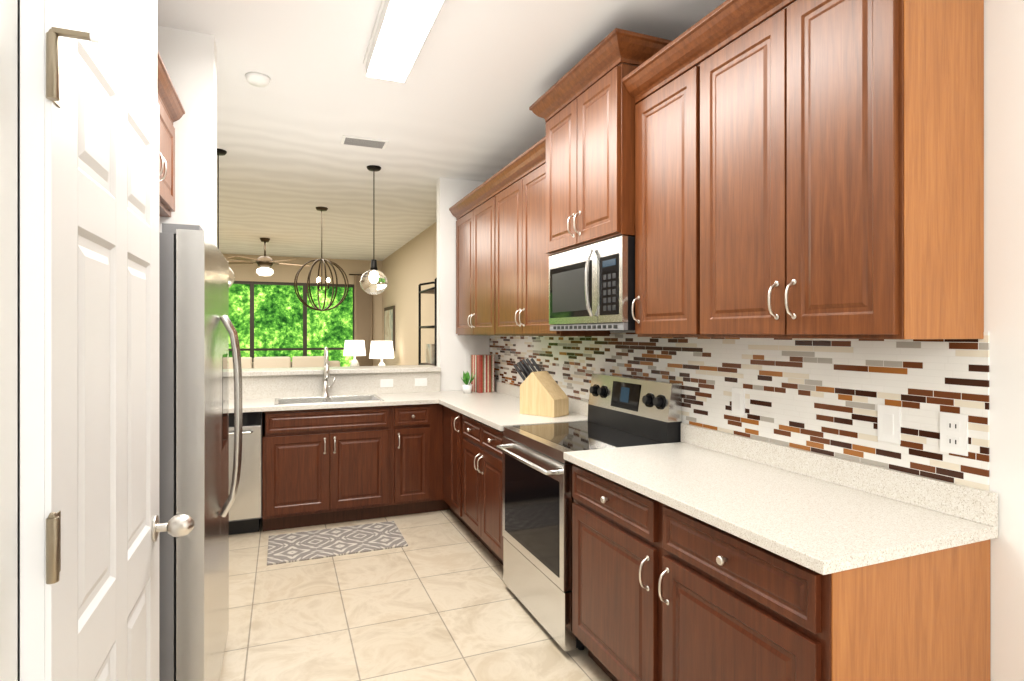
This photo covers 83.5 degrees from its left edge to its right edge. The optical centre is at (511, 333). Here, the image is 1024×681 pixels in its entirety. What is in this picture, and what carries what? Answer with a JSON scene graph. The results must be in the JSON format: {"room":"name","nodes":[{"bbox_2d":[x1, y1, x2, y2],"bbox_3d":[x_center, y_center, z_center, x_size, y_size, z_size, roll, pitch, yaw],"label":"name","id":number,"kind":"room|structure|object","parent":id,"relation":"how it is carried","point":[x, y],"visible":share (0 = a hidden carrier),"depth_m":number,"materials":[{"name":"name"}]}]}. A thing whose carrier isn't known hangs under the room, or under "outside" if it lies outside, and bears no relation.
{"room":"kitchen","nodes":[
{"label":"kitchen","id":0,"kind":"room"},
{"bbox_2d":[18,0,156,680],"bbox_3d":[-0.485,0.015,-0.700,0.700,2.850,5.060,0,0,-22],"label":"wall","id":1,"kind":"structure","parent":0,"point":[135,21],"depth_m":1.46,"materials":[{"name":"white paint"}]},
{"bbox_2d":[0,0,17,680],"bbox_3d":[-0.530,0.380,0.388,0.022,2.120,0.854,0,0,-22],"label":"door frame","id":2,"kind":"structure","parent":1,"relation":"attached to","point":[8,340],"depth_m":0.76,"materials":[{"name":"white wood"}]},
{"bbox_2d":[20,0,193,680],"bbox_3d":[-0.757,0.414,1.158,0.126,2.028,0.776,0,0,-22],"label":"door","id":3,"kind":"structure","parent":1,"relation":"in","point":[91,527],"depth_m":0.96,"materials":[{"name":"white paint"}]},
{"bbox_2d":[157,49,184,216],"bbox_3d":[-1.633,-0.782,2.096,0.638,0.495,0.966,0,0,-22],"label":"upper cabinet","id":4,"kind":"object","parent":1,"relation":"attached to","point":[171,110],"visible":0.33,"depth_m":2.43,"materials":[{"name":"brown wood"}]},
{"bbox_2d":[157,25,216,246],"bbox_3d":[-1.783,0.015,2.626,0.760,2.850,0.120,0,0,-22],"label":"wall","id":5,"kind":"structure","parent":0,"point":[189,58],"depth_m":2.68,"materials":[{"name":"white paint"}]},
{"bbox_2d":[223,254,381,365],"bbox_3d":[-5.333,0.015,10.102,6.000,2.850,0.120,0,0,-22],"label":"wall","id":6,"kind":"structure","parent":0,"point":[281,273],"depth_m":10.67,"materials":[{"name":"beige paint"}]},
{"bbox_2d":[229,281,353,361],"bbox_3d":[-5.129,0.250,10.238,4.500,2.380,0.160,0,0,-22],"label":"window","id":7,"kind":"structure","parent":6,"relation":"in","point":[251,349],"depth_m":10.56,"materials":[{"name":"brown metal"}]},
{"bbox_2d":[349,274,372,365],"bbox_3d":[-2.833,0.144,10.973,0.550,2.552,0.070,0,0,-22],"label":"drape","id":8,"kind":"object","parent":6,"relation":"hanging from","point":[363,314],"visible":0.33,"depth_m":10.97,"materials":[{"name":"beige fabric"}]},
{"bbox_2d":[277,396,332,431],"bbox_3d":[-1.613,0.607,4.433,0.353,0.177,0.386,0,0,-22],"label":"sink","id":9,"kind":"object","parent":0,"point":[294,413],"depth_m":4.21,"materials":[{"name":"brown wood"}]},
{"bbox_2d":[229,396,276,411],"bbox_3d":[-2.272,0.536,4.191,1.007,0.032,0.622,0,0,-22],"label":"countertop","id":10,"kind":"structure","parent":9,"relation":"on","point":[267,403],"depth_m":4.15,"materials":[{"name":"white stone"}]},
{"bbox_2d":[321,347,334,396],"bbox_3d":[-1.491,0.314,4.677,0.114,0.412,0.225,0,0,-22],"label":"gooseneck faucet","id":11,"kind":"object","parent":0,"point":[326,387],"visible":1,"depth_m":4.71,"materials":[{"name":"silver metal"}]},
{"bbox_2d":[343,340,365,365],"bbox_3d":[-2.860,0.779,10.434,0.500,1.319,0.500,0,0,-22],"label":"table lamp","id":12,"kind":"object","parent":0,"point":[354,348],"visible":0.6,"depth_m":10.29,"materials":[{"name":"white"}]},
{"bbox_2d":[369,341,393,365],"bbox_3d":[-2.117,0.779,9.331,0.500,1.319,0.500,0,0,-22],"label":"table lamp","id":13,"kind":"object","parent":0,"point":[381,350],"visible":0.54,"depth_m":9.18,"materials":[{"name":"white"}]},
{"bbox_2d":[219,510,611,680],"bbox_3d":[-2.622,1.470,3.486,6.120,0.060,14.420,0,0,-22],"label":"floor","id":14,"kind":"structure","parent":0,"point":[436,599],"depth_m":2.91,"materials":[{"name":"beige tile"}]},
{"bbox_2d":[159,223,242,680],"bbox_3d":[-1.499,0.543,2.152,0.874,1.790,0.910,0,0,-22],"label":"refrigerator","id":15,"kind":"object","parent":14,"relation":"on","point":[197,329],"visible":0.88,"depth_m":1.86,"materials":[{"name":"grey metal"}]},
{"bbox_2d":[229,412,261,534],"bbox_3d":[-2.150,0.997,4.205,0.596,0.882,0.575,0,0,-22],"label":"dishwasher","id":16,"kind":"object","parent":14,"relation":"on","point":[245,513],"visible":0.4,"depth_m":4.07,"materials":[{"name":"grey metal"}]},
{"bbox_2d":[229,356,339,368],"bbox_3d":[-3.756,0.904,8.988,2.100,1.069,0.920,0,0,-22],"label":"sofa","id":17,"kind":"object","parent":14,"relation":"on","point":[284,362],"visible":0.06,"depth_m":9.17,"materials":[{"name":"beige fabric"}]},
{"bbox_2d":[262,420,388,530],"bbox_3d":[-1.462,1.090,4.532,0.918,0.700,0.591,0,0,-22],"label":"base cabinet","id":18,"kind":"object","parent":14,"relation":"on","point":[355,447],"depth_m":4.25,"materials":[{"name":"brown wood"}]},
{"bbox_2d":[267,521,407,565],"bbox_3d":[-1.212,1.435,3.974,0.880,0.008,0.540,0,0,-22],"label":"kitchen rug","id":19,"kind":"object","parent":14,"relation":"on","point":[307,545],"visible":0.93,"depth_m":3.93,"materials":[{"name":"grey fabric"}]},
{"bbox_2d":[329,392,380,427],"bbox_3d":[-1.258,0.607,4.576,0.353,0.177,0.386,0,0,-22],"label":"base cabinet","id":20,"kind":"object","parent":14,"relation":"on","point":[361,410],"depth_m":4.35,"materials":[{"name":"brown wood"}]},
{"bbox_2d":[381,404,440,516],"bbox_3d":[-0.845,0.996,4.779,0.410,0.888,0.591,0,0,-22],"label":"base cabinet","id":21,"kind":"object","parent":14,"relation":"on","point":[414,429],"depth_m":4.50,"materials":[{"name":"brown wood"}]},
{"bbox_2d":[377,392,436,407],"bbox_3d":[-0.888,0.536,4.745,0.416,0.032,0.622,0,0,-22],"label":"countertop","id":22,"kind":"structure","parent":21,"relation":"on","point":[387,398],"depth_m":4.60,"materials":[{"name":"white stone"}]},
{"bbox_2d":[425,392,587,431],"bbox_3d":[-0.134,0.536,4.298,0.651,0.032,2.011,0,0,-22],"label":"countertop","id":23,"kind":"structure","parent":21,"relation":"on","point":[498,410],"depth_m":3.93,"materials":[{"name":"white stone"}]},
{"bbox_2d":[461,371,474,392],"bbox_3d":[-0.384,0.423,5.026,0.136,0.192,0.119,0,0,-22],"label":"plant pot","id":24,"kind":"object","parent":23,"relation":"on","point":[467,387],"visible":0.98,"depth_m":4.99,"materials":[{"name":"white"}]},
{"bbox_2d":[471,354,493,392],"bbox_3d":[-0.264,0.354,5.129,0.150,0.329,0.170,0,0,-30],"label":"books","id":25,"kind":"object","parent":23,"relation":"on","point":[482,367],"visible":0.94,"depth_m":5.06,"materials":[{"name":"red paper"}]},
{"bbox_2d":[514,358,568,417],"bbox_3d":[0.172,0.341,3.723,0.365,0.357,0.160,0,0,40],"label":"knife block","id":26,"kind":"object","parent":23,"relation":"on","point":[542,393],"visible":0.98,"depth_m":3.65,"materials":[{"name":"brown wood"}]},
{"bbox_2d":[418,278,436,365],"bbox_3d":[-0.777,0.418,6.305,0.348,2.041,0.814,0,0,-22],"label":"etagere","id":27,"kind":"object","parent":14,"relation":"on","point":[431,354],"visible":0.31,"depth_m":6.43,"materials":[{"name":"grey metal"}]},
{"bbox_2d":[449,408,456,516],"bbox_3d":[-0.126,0.996,4.319,0.621,0.888,0.295,0,0,-22],"label":"base cabinet","id":28,"kind":"object","parent":14,"relation":"on","point":[452,415],"depth_m":4.27,"materials":[{"name":"brown wood"}]},
{"bbox_2d":[457,412,503,564],"bbox_3d":[0.091,0.996,3.776,0.621,0.888,0.874,0,0,-22],"label":"base cabinet","id":29,"kind":"object","parent":14,"relation":"on","point":[479,461],"depth_m":3.67,"materials":[{"name":"brown wood"}]},
{"bbox_2d":[496,373,681,650],"bbox_3d":[0.353,0.839,2.992,0.697,1.198,0.764,0,0,-22],"label":"range","id":30,"kind":"object","parent":14,"relation":"on","point":[537,497],"visible":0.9,"depth_m":2.85,"materials":[{"name":"silver metal"}]},
{"bbox_2d":[564,459,990,680],"bbox_3d":[0.781,0.996,2.051,0.621,0.888,1.288,0,0,-22],"label":"base cabinet","id":31,"kind":"object","parent":14,"relation":"on","point":[699,553],"depth_m":1.57,"materials":[{"name":"brown wood"}]},
{"bbox_2d":[563,443,997,578],"bbox_3d":[0.770,0.536,2.037,0.651,0.032,1.306,0,0,-22],"label":"countertop","id":32,"kind":"structure","parent":31,"relation":"on","point":[824,528],"depth_m":1.71,"materials":[{"name":"white stone"}]},
{"bbox_2d":[157,0,725,260],"bbox_3d":[-2.622,-1.460,3.486,6.120,0.100,14.420,0,0,-22],"label":"ceiling","id":33,"kind":"structure","parent":0,"point":[483,76],"depth_m":3.53,"materials":[{"name":"paint"}]},
{"bbox_2d":[217,148,234,286],"bbox_3d":[-2.265,-0.869,4.425,0.230,1.080,0.230,0,0,-22],"label":"globe pendant light","id":34,"kind":"object","parent":33,"relation":"hanging from","point":[221,152],"visible":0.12,"depth_m":4.42,"materials":[{"name":"black metal"}]},
{"bbox_2d":[245,72,270,86],"bbox_3d":[-1.397,-1.392,3.157,0.130,0.035,0.130,0,0,-22],"label":"recessed light","id":35,"kind":"object","parent":33,"relation":"attached to","point":[256,79],"visible":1,"depth_m":3.12,"materials":[{"name":"white plastic"}]},
{"bbox_2d":[228,238,310,275],"bbox_3d":[-3.671,-1.130,8.538,1.298,0.560,1.241,0,0,-22],"label":"ceiling fan","id":36,"kind":"object","parent":33,"relation":"hanging from","point":[265,263],"visible":1,"depth_m":8.43,"materials":[{"name":"brown metal"}]},
{"bbox_2d":[294,207,348,310],"bbox_3d":[-2.134,-0.831,6.438,0.584,1.157,0.582,0,0,-22],"label":"pendant chandelier","id":37,"kind":"object","parent":33,"relation":"hanging from","point":[327,280],"visible":1,"depth_m":6.41,"materials":[{"name":"brown metal"}]},
{"bbox_2d":[341,135,388,148],"bbox_3d":[-1.084,-1.404,4.219,0.320,0.010,0.180,0,0,-22],"label":"ceiling vent","id":38,"kind":"object","parent":33,"relation":"in","point":[363,142],"visible":0.98,"depth_m":4.20,"materials":[{"name":"white metal"}]},
{"bbox_2d":[360,165,387,294],"bbox_3d":[-1.170,-0.869,4.863,0.230,1.080,0.230,0,0,-22],"label":"globe pendant light","id":39,"kind":"object","parent":33,"relation":"hanging from","point":[373,280],"visible":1,"depth_m":4.80,"materials":[{"name":"black metal"}]},
{"bbox_2d":[363,0,443,81],"bbox_3d":[-0.445,-1.372,2.466,0.225,0.074,1.210,0,0,-22],"label":"fluorescent ceiling light","id":40,"kind":"object","parent":33,"relation":"attached to","point":[401,30],"visible":1,"depth_m":2.59,"materials":[{"name":"white plastic"}]},
{"bbox_2d":[437,177,489,390],"bbox_3d":[-1.554,0.015,4.883,2.860,2.850,0.118,0,0,-22],"label":"wall","id":41,"kind":"structure","parent":0,"point":[455,351],"depth_m":5.22,"materials":[{"name":"white paint"}]},
{"bbox_2d":[229,365,440,376],"bbox_3d":[-1.810,0.319,4.876,2.374,0.040,0.420,0,0,-22],"label":"countertop","id":42,"kind":"structure","parent":41,"relation":"on","point":[332,370],"depth_m":4.87,"materials":[{"name":"stone"}]},
{"bbox_2d":[229,372,440,399],"bbox_3d":[-1.749,0.431,4.725,2.375,0.178,0.019,0,0,-22],"label":"backsplash","id":43,"kind":"structure","parent":41,"relation":"attached to","point":[253,387],"depth_m":4.82,"materials":[{"name":"white stone"}]},
{"bbox_2d":[380,379,392,386],"bbox_3d":[-1.086,0.430,4.977,0.110,0.070,0.006,0,0,-22],"label":"outlet","id":44,"kind":"object","parent":43,"relation":"attached to","point":[383,382],"depth_m":4.97,"materials":[{"name":"white plastic"}]},
{"bbox_2d":[415,378,426,385],"bbox_3d":[-0.807,0.430,5.089,0.110,0.070,0.006,0,0,-22],"label":"outlet","id":45,"kind":"object","parent":43,"relation":"attached to","point":[418,381],"depth_m":5.09,"materials":[{"name":"white plastic"}]},
{"bbox_2d":[382,0,1023,680],"bbox_3d":[0.164,0.015,4.600,0.120,2.850,14.420,0,0,-22],"label":"wall","id":46,"kind":"structure","parent":0,"point":[1004,172],"depth_m":1.55,"materials":[{"name":"white paint"}]},
{"bbox_2d":[384,306,394,350],"bbox_3d":[-2.200,-0.095,10.294,0.034,0.770,0.950,0,0,-22],"label":"wall art","id":47,"kind":"object","parent":46,"relation":"attached to","point":[389,323],"visible":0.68,"depth_m":10.18,"materials":[{"name":"brown"}]},
{"bbox_2d":[453,180,492,335],"bbox_3d":[-0.158,-0.555,4.766,0.346,1.140,1.033,0,0,-22],"label":"upper cabinet","id":48,"kind":"object","parent":46,"relation":"attached to","point":[474,229],"depth_m":4.65,"materials":[{"name":"brown wood"}]},
{"bbox_2d":[494,381,587,415],"bbox_3d":[0.157,0.475,4.415,0.023,0.090,2.011,0,0,-22],"label":"backsplash","id":49,"kind":"structure","parent":46,"relation":"attached to","point":[581,406],"depth_m":4.63,"materials":[{"name":"white stone"}]},
{"bbox_2d":[493,144,609,335],"bbox_3d":[0.226,-0.555,3.806,0.346,1.140,1.034,0,0,-22],"label":"upper cabinet","id":50,"kind":"object","parent":46,"relation":"attached to","point":[520,276],"depth_m":3.75,"materials":[{"name":"brown wood"}]},
{"bbox_2d":[541,32,672,259],"bbox_3d":[0.523,-0.867,2.957,0.426,0.857,0.761,0,0,-22],"label":"upper cabinet","id":51,"kind":"object","parent":46,"relation":"attached to","point":[587,145],"depth_m":2.73,"materials":[{"name":"brown wood"}]},
{"bbox_2d":[549,235,634,330],"bbox_3d":[0.509,-0.225,2.952,0.446,0.418,0.754,0,0,-22],"label":"microwave","id":52,"kind":"object","parent":51,"relation":"attached to","point":[591,287],"visible":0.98,"depth_m":2.75,"materials":[{"name":"silver metal"}]},
{"bbox_2d":[632,32,692,336],"bbox_3d":[0.780,-0.555,2.420,0.346,1.140,0.425,0,0,-22],"label":"upper cabinet","id":53,"kind":"object","parent":46,"relation":"attached to","point":[663,89],"depth_m":2.35,"materials":[{"name":"brown wood"}]},
{"bbox_2d":[693,0,776,337],"bbox_3d":[0.935,-0.555,2.035,0.346,1.140,0.405,0,0,-22],"label":"upper cabinet","id":54,"kind":"object","parent":46,"relation":"attached to","point":[735,88],"depth_m":1.98,"materials":[{"name":"brown wood"}]},
{"bbox_2d":[490,332,988,490],"bbox_3d":[0.549,0.215,3.464,0.006,0.440,4.075,0,0,-22],"label":"mosaic","id":55,"kind":"object","parent":46,"relation":"attached to","point":[825,396],"visible":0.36,"depth_m":2.08},
{"bbox_2d":[732,387,744,415],"bbox_3d":[0.957,0.287,2.429,0.006,0.115,0.072,0,0,-22],"label":"outlet","id":56,"kind":"object","parent":55,"relation":"attached to","point":[738,394],"depth_m":2.42,"materials":[{"name":"white plastic"}]},
{"bbox_2d":[878,405,900,443],"bbox_3d":[1.198,0.287,1.825,0.006,0.115,0.072,0,0,-22],"label":"light switch","id":57,"kind":"object","parent":55,"relation":"attached to","point":[889,417],"depth_m":1.82,"materials":[{"name":"white plastic"}]},
{"bbox_2d":[940,412,967,455],"bbox_3d":[1.269,0.287,1.649,0.006,0.115,0.072,0,0,-22],"label":"outlet","id":58,"kind":"object","parent":55,"relation":"attached to","point":[953,433],"depth_m":1.65,"materials":[{"name":"white plastic"}]},
{"bbox_2d":[679,423,997,526],"bbox_3d":[1.062,0.475,2.153,0.023,0.090,1.306,0,0,-22],"label":"backsplash","id":59,"kind":"structure","parent":46,"relation":"attached to","point":[967,502],"depth_m":1.89,"materials":[{"name":"white stone"}]},
{"bbox_2d":[777,0,983,338],"bbox_3d":[1.075,-0.555,1.683,0.346,1.140,0.354,0,0,-22],"label":"upper cabinet","id":60,"kind":"object","parent":46,"relation":"attached to","point":[807,169],"depth_m":1.55,"materials":[{"name":"brown wood"}]},
{"label":"outside","id":61,"kind":"structure","parent":0,"visible":0},
{"bbox_2d":[229,284,352,366],"bbox_3d":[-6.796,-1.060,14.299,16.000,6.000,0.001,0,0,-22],"label":"foliage","id":62,"kind":"object","parent":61,"point":[278,316],"visible":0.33,"depth_m":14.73,"materials":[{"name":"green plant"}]}
]}

